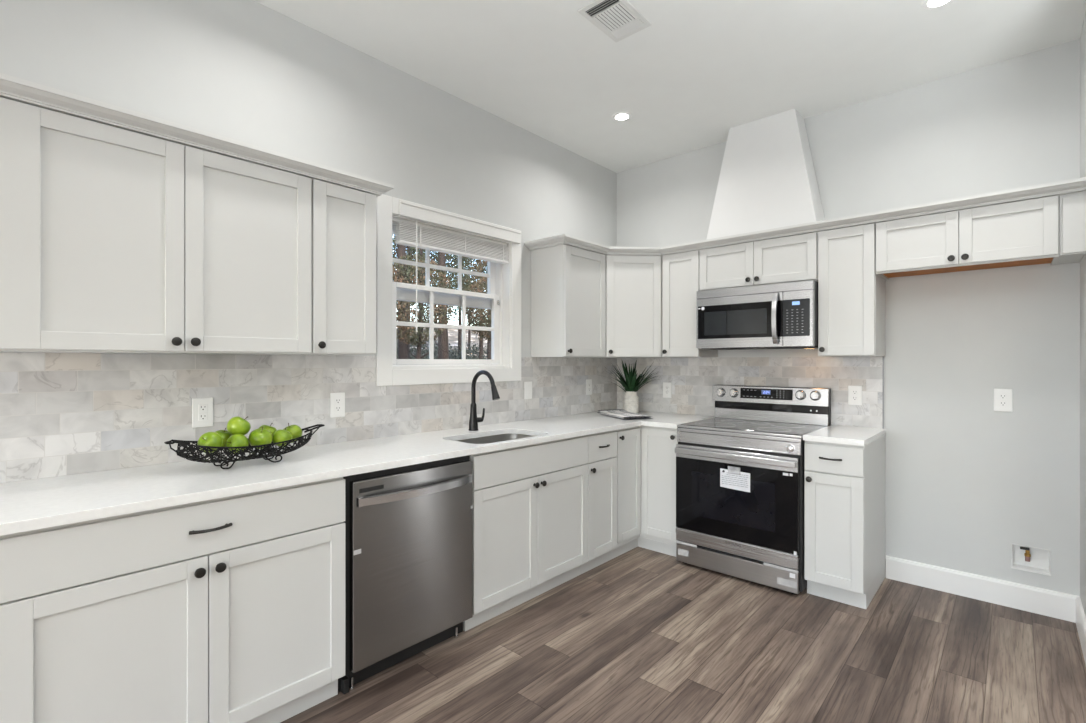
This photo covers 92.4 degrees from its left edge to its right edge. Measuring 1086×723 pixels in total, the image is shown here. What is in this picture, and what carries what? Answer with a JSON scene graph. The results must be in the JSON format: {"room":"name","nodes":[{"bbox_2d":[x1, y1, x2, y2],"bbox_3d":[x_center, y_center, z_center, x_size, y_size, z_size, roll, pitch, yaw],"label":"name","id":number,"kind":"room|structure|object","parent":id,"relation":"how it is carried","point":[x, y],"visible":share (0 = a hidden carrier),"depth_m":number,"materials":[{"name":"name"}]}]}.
{"room":"kitchen","nodes":[
{"label":"kitchen","id":0,"kind":"room"},
{"bbox_2d":[0,0,616,357],"bbox_3d":[-2.167,-0.157,1.544,0.160,2.970,8.520,0,0,42],"label":"wall","id":1,"kind":"structure","parent":0,"point":[247,71],"depth_m":2.54,"materials":[{"name":"paint"}]},
{"bbox_2d":[0,97,310,354],"bbox_3d":[-1.432,-0.413,1.975,0.349,0.762,0.983,0,0,42],"label":"upper cabinet","id":2,"kind":"object","parent":1,"relation":"attached to","point":[113,239],"visible":1,"depth_m":1.81,"materials":[{"name":"paint"}]},
{"bbox_2d":[0,73,393,196],"bbox_3d":[-1.341,-0.818,2.061,0.369,0.048,1.474,0,0,42],"label":"crown molding","id":3,"kind":"structure","parent":2,"relation":"on","point":[11,88],"depth_m":1.84,"materials":[{"name":"paint"}]},
{"bbox_2d":[0,353,616,482],"bbox_3d":[-0.763,0.192,2.971,0.009,0.444,4.200,0,0,42],"label":"tile backsplash","id":4,"kind":"structure","parent":1,"relation":"attached to","point":[61,414],"depth_m":2.24,"materials":[{"name":"tile"}]},
{"bbox_2d":[192,397,212,427],"bbox_3d":[-1.442,0.216,2.206,0.008,0.124,0.077,0,0,42],"label":"wall outlet","id":5,"kind":"object","parent":4,"relation":"attached to","point":[202,408],"visible":1,"depth_m":2.20,"materials":[{"name":"plastic"}]},
{"bbox_2d":[198,404,207,412],"bbox_3d":[-1.440,0.199,2.205,0.002,0.033,0.034,0,0,42],"label":"socket","id":6,"kind":"object","parent":5,"relation":"attached to","point":[202,408],"depth_m":2.20,"materials":[{"name":"plastic"}]},
{"bbox_2d":[198,412,207,420],"bbox_3d":[-1.440,0.233,2.205,0.002,0.033,0.034,0,0,42],"label":"socket","id":7,"kind":"object","parent":5,"relation":"attached to","point":[202,416],"depth_m":2.20,"materials":[{"name":"plastic"}]},
{"bbox_2d":[330,392,344,417],"bbox_3d":[-1.044,0.221,2.647,0.008,0.124,0.077,0,0,42],"label":"wall outlet","id":8,"kind":"object","parent":4,"relation":"attached to","point":[337,400],"visible":1,"depth_m":2.64,"materials":[{"name":"plastic"}]},
{"bbox_2d":[335,398,340,404],"bbox_3d":[-1.042,0.204,2.645,0.002,0.033,0.034,0,0,42],"label":"socket","id":9,"kind":"object","parent":8,"relation":"attached to","point":[337,400],"depth_m":2.64,"materials":[{"name":"plastic"}]},
{"bbox_2d":[335,405,340,411],"bbox_3d":[-1.042,0.238,2.645,0.002,0.033,0.034,0,0,42],"label":"socket","id":10,"kind":"object","parent":8,"relation":"attached to","point":[337,407],"depth_m":2.64,"materials":[{"name":"plastic"}]},
{"bbox_2d":[524,381,531,398],"bbox_3d":[-0.103,0.204,3.688,0.008,0.124,0.077,0,0,42],"label":"light switch","id":11,"kind":"object","parent":4,"relation":"attached to","point":[527,385],"visible":1,"depth_m":3.68,"materials":[{"name":"plastic"}]},
{"bbox_2d":[586,379,591,394],"bbox_3d":[0.373,0.207,4.215,0.008,0.124,0.077,0,0,42],"label":"wall outlet","id":12,"kind":"object","parent":4,"relation":"attached to","point":[588,381],"visible":1,"depth_m":4.21,"materials":[{"name":"plastic"}]},
{"bbox_2d":[292,179,375,354],"bbox_3d":[-1.000,-0.413,2.453,0.349,0.762,0.302,0,0,42],"label":"upper cabinet","id":13,"kind":"object","parent":1,"relation":"attached to","point":[343,219],"visible":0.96,"depth_m":2.35,"materials":[{"name":"paint"}]},
{"bbox_2d":[376,194,520,385],"bbox_3d":[-0.587,-0.389,3.276,0.178,1.043,1.108,0,0,42],"label":"window","id":14,"kind":"structure","parent":1,"relation":"in","point":[503,296],"depth_m":3.22,"materials":[{"name":"paint"}]},
{"bbox_2d":[393,249,488,289],"bbox_3d":[-0.629,-0.593,3.314,0.014,0.313,0.758,0,0,42],"label":"grille","id":15,"kind":"object","parent":14,"relation":"attached to","point":[427,265],"depth_m":3.27,"materials":[{"name":"white plastic"}]},
{"bbox_2d":[396,292,492,358],"bbox_3d":[-0.600,-0.221,3.287,0.014,0.414,0.758,0,0,42],"label":"grille","id":16,"kind":"object","parent":14,"relation":"attached to","point":[464,299],"depth_m":3.32,"materials":[{"name":"white plastic"}]},
{"bbox_2d":[392,199,520,331],"bbox_3d":[-0.514,-0.535,3.261,0.103,0.732,0.969,0,0,42],"label":"window blind","id":17,"kind":"object","parent":14,"relation":"attached to","point":[409,233],"visible":0.97,"depth_m":3.18,"materials":[{"name":"paint"}]},
{"bbox_2d":[531,244,604,356],"bbox_3d":[0.202,-0.413,3.784,0.349,0.762,0.475,0,0,42],"label":"upper cabinet","id":18,"kind":"object","parent":1,"relation":"attached to","point":[568,282],"visible":1,"depth_m":3.64,"materials":[{"name":"paint"}]},
{"bbox_2d":[524,177,1085,255],"bbox_3d":[1.312,-0.818,3.302,2.937,0.048,0.735,0,0,24],"label":"crown molding","id":19,"kind":"structure","parent":18,"relation":"on","point":[1079,184],"depth_m":3.05,"materials":[{"name":"paint"}]},
{"bbox_2d":[254,0,1085,172],"bbox_3d":[0.415,-1.702,-0.789,7.120,0.120,8.520,0,0,42],"label":"ceiling","id":20,"kind":"structure","parent":0,"point":[702,69],"depth_m":2.75,"materials":[{"name":"paint"}]},
{"bbox_2d":[577,0,651,41],"bbox_3d":[0.345,-1.637,2.479,0.210,0.010,0.320,0,0,42],"label":"ceiling vent","id":21,"kind":"object","parent":20,"relation":"in","point":[619,20],"visible":1,"depth_m":2.48,"materials":[{"name":"metal"}]},
{"bbox_2d":[612,112,631,120],"bbox_3d":[0.529,-1.639,3.487,0.132,0.004,0.132,0,0,42],"label":"recessed light","id":22,"kind":"object","parent":20,"relation":"in","point":[620,116],"visible":1,"depth_m":3.48,"materials":[{"name":"paint"}]},
{"bbox_2d":[922,0,952,9],"bbox_3d":[1.799,-1.639,2.361,0.132,0.004,0.132,0,0,42],"label":"recessed light","id":23,"kind":"object","parent":20,"relation":"in","point":[927,4],"visible":1,"depth_m":2.38,"materials":[{"name":"paint"}]},
{"bbox_2d":[280,547,1085,722],"bbox_3d":[0.415,1.388,-0.789,6.800,0.120,8.200,0,0,42],"label":"floor","id":24,"kind":"structure","parent":0,"point":[642,635],"depth_m":2.30,"materials":[{"name":"brown wood"}]},
{"bbox_2d":[0,477,344,722],"bbox_3d":[-1.323,0.886,1.866,0.658,0.883,0.988,0,0,42],"label":"base cabinet","id":25,"kind":"object","parent":24,"relation":"on","point":[230,609],"visible":1,"depth_m":1.63,"materials":[{"name":"paint"}]},
{"bbox_2d":[338,455,472,693],"bbox_3d":[-0.746,0.892,2.449,0.655,0.872,0.636,0,0,42],"label":"dishwasher","id":26,"kind":"object","parent":24,"relation":"on","point":[409,529],"visible":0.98,"depth_m":2.22,"materials":[{"name":"silver metal"}]},
{"bbox_2d":[463,435,587,630],"bbox_3d":[-0.250,0.886,3.056,0.654,0.883,0.916,0,0,42],"label":"base cabinet","id":27,"kind":"object","parent":24,"relation":"on","point":[530,502],"visible":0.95,"depth_m":2.80,"materials":[{"name":"paint"}]},
{"bbox_2d":[580,430,616,574],"bbox_3d":[0.164,0.886,3.511,0.658,0.883,0.311,0,0,42],"label":"base cabinet","id":28,"kind":"object","parent":24,"relation":"on","point":[602,446],"visible":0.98,"depth_m":3.31,"materials":[{"name":"paint"}]},
{"bbox_2d":[609,425,677,559],"bbox_3d":[0.671,0.886,3.884,0.910,0.883,0.920,0,0,42],"label":"base cabinet","id":29,"kind":"object","parent":24,"relation":"on","point":[646,455],"visible":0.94,"depth_m":3.56,"materials":[{"name":"paint"}]},
{"bbox_2d":[0,409,714,535],"bbox_3d":[-0.444,0.429,2.648,0.912,0.030,4.248,0,0,42],"label":"countertop","id":30,"kind":"structure","parent":29,"relation":"on","point":[33,504],"depth_m":1.94,"materials":[{"name":"white stone"}]},
{"bbox_2d":[164,424,324,468],"bbox_3d":[-1.173,0.346,2.100,0.226,0.133,0.583,0,0,42],"label":"fruit bowl","id":31,"kind":"object","parent":30,"relation":"on","point":[267,448],"visible":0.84,"depth_m":2.01,"materials":[{"name":"black metal"}]},
{"bbox_2d":[197,432,222,452],"bbox_3d":[-1.250,0.304,1.954,0.080,0.080,0.079,0,0,-26],"label":"apple","id":32,"kind":"object","parent":31,"relation":"in","point":[209,438],"visible":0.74,"depth_m":1.93,"materials":[{"name":"green food"}]},
{"bbox_2d":[215,428,231,446],"bbox_3d":[-1.278,0.303,2.073,0.076,0.080,0.076,0,0,-25],"label":"apple","id":33,"kind":"object","parent":31,"relation":"in","point":[224,434],"visible":0.37,"depth_m":2.05,"materials":[{"name":"green food"}]},
{"bbox_2d":[226,434,248,452],"bbox_3d":[-1.184,0.319,2.016,0.077,0.079,0.079,0,0,-30],"label":"apple","id":34,"kind":"object","parent":31,"relation":"in","point":[235,440],"visible":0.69,"depth_m":1.99,"materials":[{"name":"green food"}]},
{"bbox_2d":[227,416,250,434],"bbox_3d":[-1.206,0.258,2.063,0.082,0.081,0.084,0,0,-25],"label":"apple","id":35,"kind":"object","parent":31,"relation":"in","point":[235,425],"visible":0.88,"depth_m":2.03,"materials":[{"name":"green food"}]},
{"bbox_2d":[248,427,272,448],"bbox_3d":[-1.133,0.305,2.087,0.086,0.090,0.086,0,0,-21],"label":"apple","id":36,"kind":"object","parent":31,"relation":"in","point":[262,436],"visible":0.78,"depth_m":2.06,"materials":[{"name":"green food"}]},
{"bbox_2d":[258,423,276,434],"bbox_3d":[-1.163,0.299,2.195,0.077,0.080,0.078,0,0,-32],"label":"apple","id":37,"kind":"object","parent":31,"relation":"in","point":[270,428],"visible":0.36,"depth_m":2.18,"materials":[{"name":"green food"}]},
{"bbox_2d":[272,428,291,445],"bbox_3d":[-1.079,0.315,2.152,0.076,0.077,0.076,0,0,-20],"label":"apple","id":38,"kind":"object","parent":31,"relation":"in","point":[280,435],"visible":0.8,"depth_m":2.12,"materials":[{"name":"green food"}]},
{"bbox_2d":[283,423,301,442],"bbox_3d":[-1.085,0.308,2.247,0.082,0.087,0.083,0,0,-24],"label":"apple","id":39,"kind":"object","parent":31,"relation":"in","point":[295,430],"visible":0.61,"depth_m":2.23,"materials":[{"name":"green food"}]},
{"bbox_2d":[468,370,499,430],"bbox_3d":[-0.338,0.232,3.078,0.253,0.362,0.088,0,0,42],"label":"kitchen faucet","id":40,"kind":"object","parent":30,"relation":"on","point":[473,421],"visible":1,"depth_m":3.11,"materials":[{"name":"black metal"}]},
{"bbox_2d":[457,433,532,443],"bbox_3d":[-0.258,0.533,2.912,0.365,0.178,0.576,0,0,42],"label":"sink","id":41,"kind":"object","parent":30,"relation":"in","point":[501,437],"visible":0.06,"depth_m":3.13,"materials":[{"name":"metal"}]},
{"bbox_2d":[597,410,651,419],"bbox_3d":[0.609,0.398,3.912,0.236,0.031,0.450,0,0,-19],"label":"book","id":42,"kind":"object","parent":30,"relation":"on","point":[622,414],"visible":1,"depth_m":3.86,"materials":[{"name":"paper"}]},
{"bbox_2d":[605,359,662,412],"bbox_3d":[0.733,0.198,4.159,0.457,0.432,0.507,0,0,42],"label":"potted plant","id":43,"kind":"object","parent":30,"relation":"on","point":[631,385],"visible":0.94,"depth_m":4.13,"materials":[{"name":"green plant"}]},
{"bbox_2d":[675,384,830,593],"bbox_3d":[1.360,0.750,3.393,0.772,1.156,0.696,0,0,42],"label":"electric range","id":44,"kind":"object","parent":24,"relation":"on","point":[756,535],"visible":0.98,"depth_m":3.19,"materials":[{"name":"silver metal"}]},
{"bbox_2d":[720,468,749,491],"bbox_3d":[1.158,0.706,3.143,0.183,0.140,0.008,0,0,42],"label":"card","id":45,"kind":"object","parent":44,"relation":"attached to","point":[731,479],"visible":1,"depth_m":3.14,"materials":[{"name":"white paper"}]},
{"bbox_2d":[677,418,827,438],"bbox_3d":[1.364,0.426,3.394,0.764,0.018,0.587,0,0,42],"label":"cooktop","id":46,"kind":"object","parent":44,"relation":"in","point":[757,428],"depth_m":3.33,"materials":[{"name":"glass"}]},
{"bbox_2d":[804,434,884,608],"bbox_3d":[1.778,0.886,3.057,0.293,0.883,0.658,0,0,42],"label":"base cabinet","id":47,"kind":"object","parent":24,"relation":"on","point":[844,484],"visible":1,"depth_m":2.86,"materials":[{"name":"paint"}]},
{"bbox_2d":[803,425,885,445],"bbox_3d":[1.787,0.429,3.066,0.299,0.030,0.636,0,0,42],"label":"countertop","id":48,"kind":"structure","parent":47,"relation":"on","point":[850,435],"depth_m":2.95,"materials":[{"name":"white stone"}]},
{"bbox_2d":[617,39,1079,595],"bbox_3d":[3.277,-0.157,2.259,6.960,2.970,0.160,0,0,42],"label":"wall","id":49,"kind":"structure","parent":0,"point":[966,480],"depth_m":2.95,"materials":[{"name":"paint"}]},
{"bbox_2d":[582,255,673,357],"bbox_3d":[0.660,-0.413,4.093,0.614,0.762,0.623,0,0,42],"label":"upper cabinet","id":50,"kind":"object","parent":49,"relation":"attached to","point":[633,283],"visible":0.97,"depth_m":3.88,"materials":[{"name":"paint"}]},
{"bbox_2d":[662,250,717,356],"bbox_3d":[1.089,-0.413,3.890,0.300,0.762,0.349,0,0,42],"label":"upper cabinet","id":51,"kind":"object","parent":49,"relation":"attached to","point":[680,271],"visible":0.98,"depth_m":3.79,"materials":[{"name":"paint"}]},
{"bbox_2d":[617,357,883,428],"bbox_3d":[1.372,0.192,3.864,1.961,0.444,0.011,0,0,42],"label":"tile backsplash","id":52,"kind":"structure","parent":49,"relation":"attached to","point":[692,380],"depth_m":3.70,"materials":[{"name":"tile"}]},
{"bbox_2d":[663,382,671,397],"bbox_3d":[1.000,0.230,4.190,0.077,0.124,0.008,0,0,42],"label":"wall outlet","id":53,"kind":"object","parent":52,"relation":"attached to","point":[667,386],"visible":1,"depth_m":4.18,"materials":[{"name":"plastic"}]},
{"bbox_2d":[848,385,861,404],"bbox_3d":[1.981,0.215,3.303,0.077,0.124,0.008,0,0,42],"label":"wall outlet","id":54,"kind":"object","parent":52,"relation":"attached to","point":[854,392],"visible":1,"depth_m":3.30,"materials":[{"name":"plastic"}]},
{"bbox_2d":[699,232,817,290],"bbox_3d":[1.484,-0.645,3.533,0.764,0.298,0.349,0,0,42],"label":"upper cabinet","id":55,"kind":"object","parent":49,"relation":"attached to","point":[794,258],"visible":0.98,"depth_m":3.39,"materials":[{"name":"paint"}]},
{"bbox_2d":[696,280,817,349],"bbox_3d":[1.452,-0.285,3.480,0.742,0.406,0.449,0,0,42],"label":"microwave","id":56,"kind":"object","parent":55,"relation":"attached to","point":[778,315],"visible":1,"depth_m":3.31,"materials":[{"name":"silver metal"}]},
{"bbox_2d":[706,108,824,239],"bbox_3d":[1.516,-1.218,3.566,0.744,0.846,0.261,0,0,42],"label":"hood chimney","id":57,"kind":"object","parent":55,"relation":"on","point":[767,178],"visible":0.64,"depth_m":3.47,"materials":[{"name":"paint"}]},
{"bbox_2d":[818,223,884,356],"bbox_3d":[1.880,-0.413,3.175,0.299,0.762,0.349,0,0,42],"label":"upper cabinet","id":58,"kind":"object","parent":49,"relation":"attached to","point":[851,294],"visible":0.98,"depth_m":3.07,"materials":[{"name":"paint"}]},
{"bbox_2d":[876,191,1085,279],"bbox_3d":[2.301,-0.647,2.795,0.834,0.293,0.349,0,0,42],"label":"upper cabinet","id":59,"kind":"object","parent":49,"relation":"attached to","point":[1025,232],"depth_m":2.66,"materials":[{"name":"paint"}]},
{"bbox_2d":[886,555,1079,622],"bbox_3d":[2.415,1.260,2.918,0.832,0.135,0.016,0,0,42],"label":"baseboard","id":60,"kind":"structure","parent":49,"relation":"attached to","point":[1055,604],"depth_m":2.88,"materials":[{"name":"paint"}]},
{"bbox_2d":[994,389,1012,411],"bbox_3d":[2.510,0.211,2.839,0.077,0.124,0.008,0,0,42],"label":"wall outlet","id":61,"kind":"object","parent":49,"relation":"attached to","point":[1003,398],"visible":1,"depth_m":2.83,"materials":[{"name":"plastic"}]},
{"bbox_2d":[999,394,1006,399],"bbox_3d":[2.508,0.192,2.837,0.034,0.034,0.002,0,0,42],"label":"socket","id":62,"kind":"object","parent":61,"relation":"attached to","point":[1001,396],"depth_m":2.84,"materials":[{"name":"plastic"}]},
{"bbox_2d":[999,401,1006,406],"bbox_3d":[2.508,0.231,2.837,0.034,0.034,0.002,0,0,42],"label":"socket","id":63,"kind":"object","parent":61,"relation":"attached to","point":[1001,403],"depth_m":2.84,"materials":[{"name":"plastic"}]},
{"bbox_2d":[1011,543,1050,575],"bbox_3d":[2.615,1.052,2.790,0.153,0.134,0.069,0,0,42],"label":"water supply box","id":64,"kind":"object","parent":49,"relation":"attached to","point":[1025,558],"visible":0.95,"depth_m":2.80,"materials":[{"name":"plastic"}]},
{"bbox_2d":[1080,12,1085,615],"bbox_3d":[2.513,-0.157,2.316,0.120,2.970,0.780,0,0,42],"label":"wall","id":65,"kind":"structure","parent":0,"point":[1083,32],"depth_m":2.51,"materials":[{"name":"paint"}]},
{"bbox_2d":[1076,597,1085,663],"bbox_3d":[2.456,1.260,2.355,0.016,0.135,0.762,0,0,42],"label":"baseboard","id":66,"kind":"structure","parent":65,"relation":"attached to","point":[1080,615],"depth_m":2.45,"materials":[{"name":"paint"}]},
{"label":"outside","id":67,"kind":"structure","parent":0,"visible":0},
{"bbox_2d":[396,327,486,364],"bbox_3d":[-4.656,-1.139,32.231,44.000,5.835,66.000,0,0,42],"label":"wooded slope","id":68,"kind":"structure","parent":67,"point":[452,333],"depth_m":46.76,"materials":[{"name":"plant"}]},
{"bbox_2d":[394,244,408,358],"bbox_3d":[-3.243,-2.896,12.130,1.886,9.004,1.856,0,0,42],"label":"tree","id":69,"kind":"object","parent":68,"relation":"on","point":[403,353],"visible":0.02,"depth_m":12.02,"materials":[{"name":"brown plant"}]},
{"bbox_2d":[393,234,433,284],"bbox_3d":[-6.424,-4.409,23.598,3.052,9.850,2.989,0,0,42],"label":"tree","id":70,"kind":"object","parent":68,"relation":"on","point":[394,234],"visible":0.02,"depth_m":23.21,"materials":[{"name":"green plant"}]},
{"bbox_2d":[393,236,445,357],"bbox_3d":[-5.181,-4.105,19.735,3.037,9.814,3.061,0,0,42],"label":"tree","id":71,"kind":"object","parent":68,"relation":"on","point":[394,238],"visible":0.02,"depth_m":19.69,"materials":[{"name":"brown plant"}]},
{"bbox_2d":[393,248,452,358],"bbox_3d":[-2.514,-0.511,10.284,1.426,4.603,1.521,0,0,42],"label":"tree","id":72,"kind":"object","parent":68,"relation":"on","point":[406,279],"visible":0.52,"depth_m":10.09,"materials":[{"name":"green plant"}]},
{"bbox_2d":[406,246,473,358],"bbox_3d":[-3.187,-1.748,15.951,2.032,6.604,2.312,0,0,42],"label":"tree","id":73,"kind":"object","parent":68,"relation":"on","point":[432,254],"visible":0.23,"depth_m":15.87,"materials":[{"name":"green plant"}]},
{"bbox_2d":[396,338,486,364],"bbox_3d":[-4.764,0.303,18.823,10.169,3.154,13.305,0,0,39],"label":"undergrowth","id":74,"kind":"object","parent":68,"relation":"on","point":[457,355],"visible":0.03,"depth_m":20.88,"materials":[{"name":"green plant"}]},
{"bbox_2d":[436,252,448,358],"bbox_3d":[-2.546,-2.863,13.526,1.920,9.007,1.891,0,0,42],"label":"tree","id":75,"kind":"object","parent":68,"relation":"on","point":[444,347],"visible":0.02,"depth_m":13.43,"materials":[{"name":"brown plant"}]},
{"bbox_2d":[433,254,486,351],"bbox_3d":[-4.238,-4.372,26.732,3.055,9.869,3.037,0,0,42],"label":"tree","id":76,"kind":"object","parent":68,"relation":"on","point":[459,318],"visible":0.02,"depth_m":26.61,"materials":[{"name":"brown plant"}]},
{"bbox_2d":[446,256,482,352],"bbox_3d":[-5.051,-5.148,31.806,3.016,9.864,3.020,0,0,42],"label":"tree","id":77,"kind":"object","parent":68,"relation":"on","point":[452,256],"visible":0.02,"depth_m":31.71,"materials":[{"name":"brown plant"}]},
{"bbox_2d":[446,254,486,358],"bbox_3d":[-2.657,-3.945,21.791,3.008,9.860,3.076,0,0,-22],"label":"tree","id":78,"kind":"object","parent":68,"relation":"on","point":[450,257],"visible":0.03,"depth_m":21.73,"materials":[{"name":"green plant"}]},
{"bbox_2d":[449,258,486,349],"bbox_3d":[-5.257,-5.414,36.807,3.050,9.821,3.052,0,0,42],"label":"tree","id":79,"kind":"object","parent":68,"relation":"on","point":[469,331],"visible":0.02,"depth_m":36.77,"materials":[{"name":"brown plant"}]},
{"bbox_2d":[461,260,490,358],"bbox_3d":[-1.685,-2.820,16.267,1.844,9.004,1.945,0,0,42],"label":"tree","id":80,"kind":"object","parent":68,"relation":"on","point":[483,269],"visible":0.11,"depth_m":16.10,"materials":[{"name":"green plant"}]},
{"bbox_2d":[466,277,490,339],"bbox_3d":[-1.139,-0.562,13.010,1.717,4.604,1.523,0,0,-36],"label":"tree","id":81,"kind":"object","parent":68,"relation":"on","point":[479,283],"visible":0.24,"depth_m":12.66,"materials":[{"name":"green plant"}]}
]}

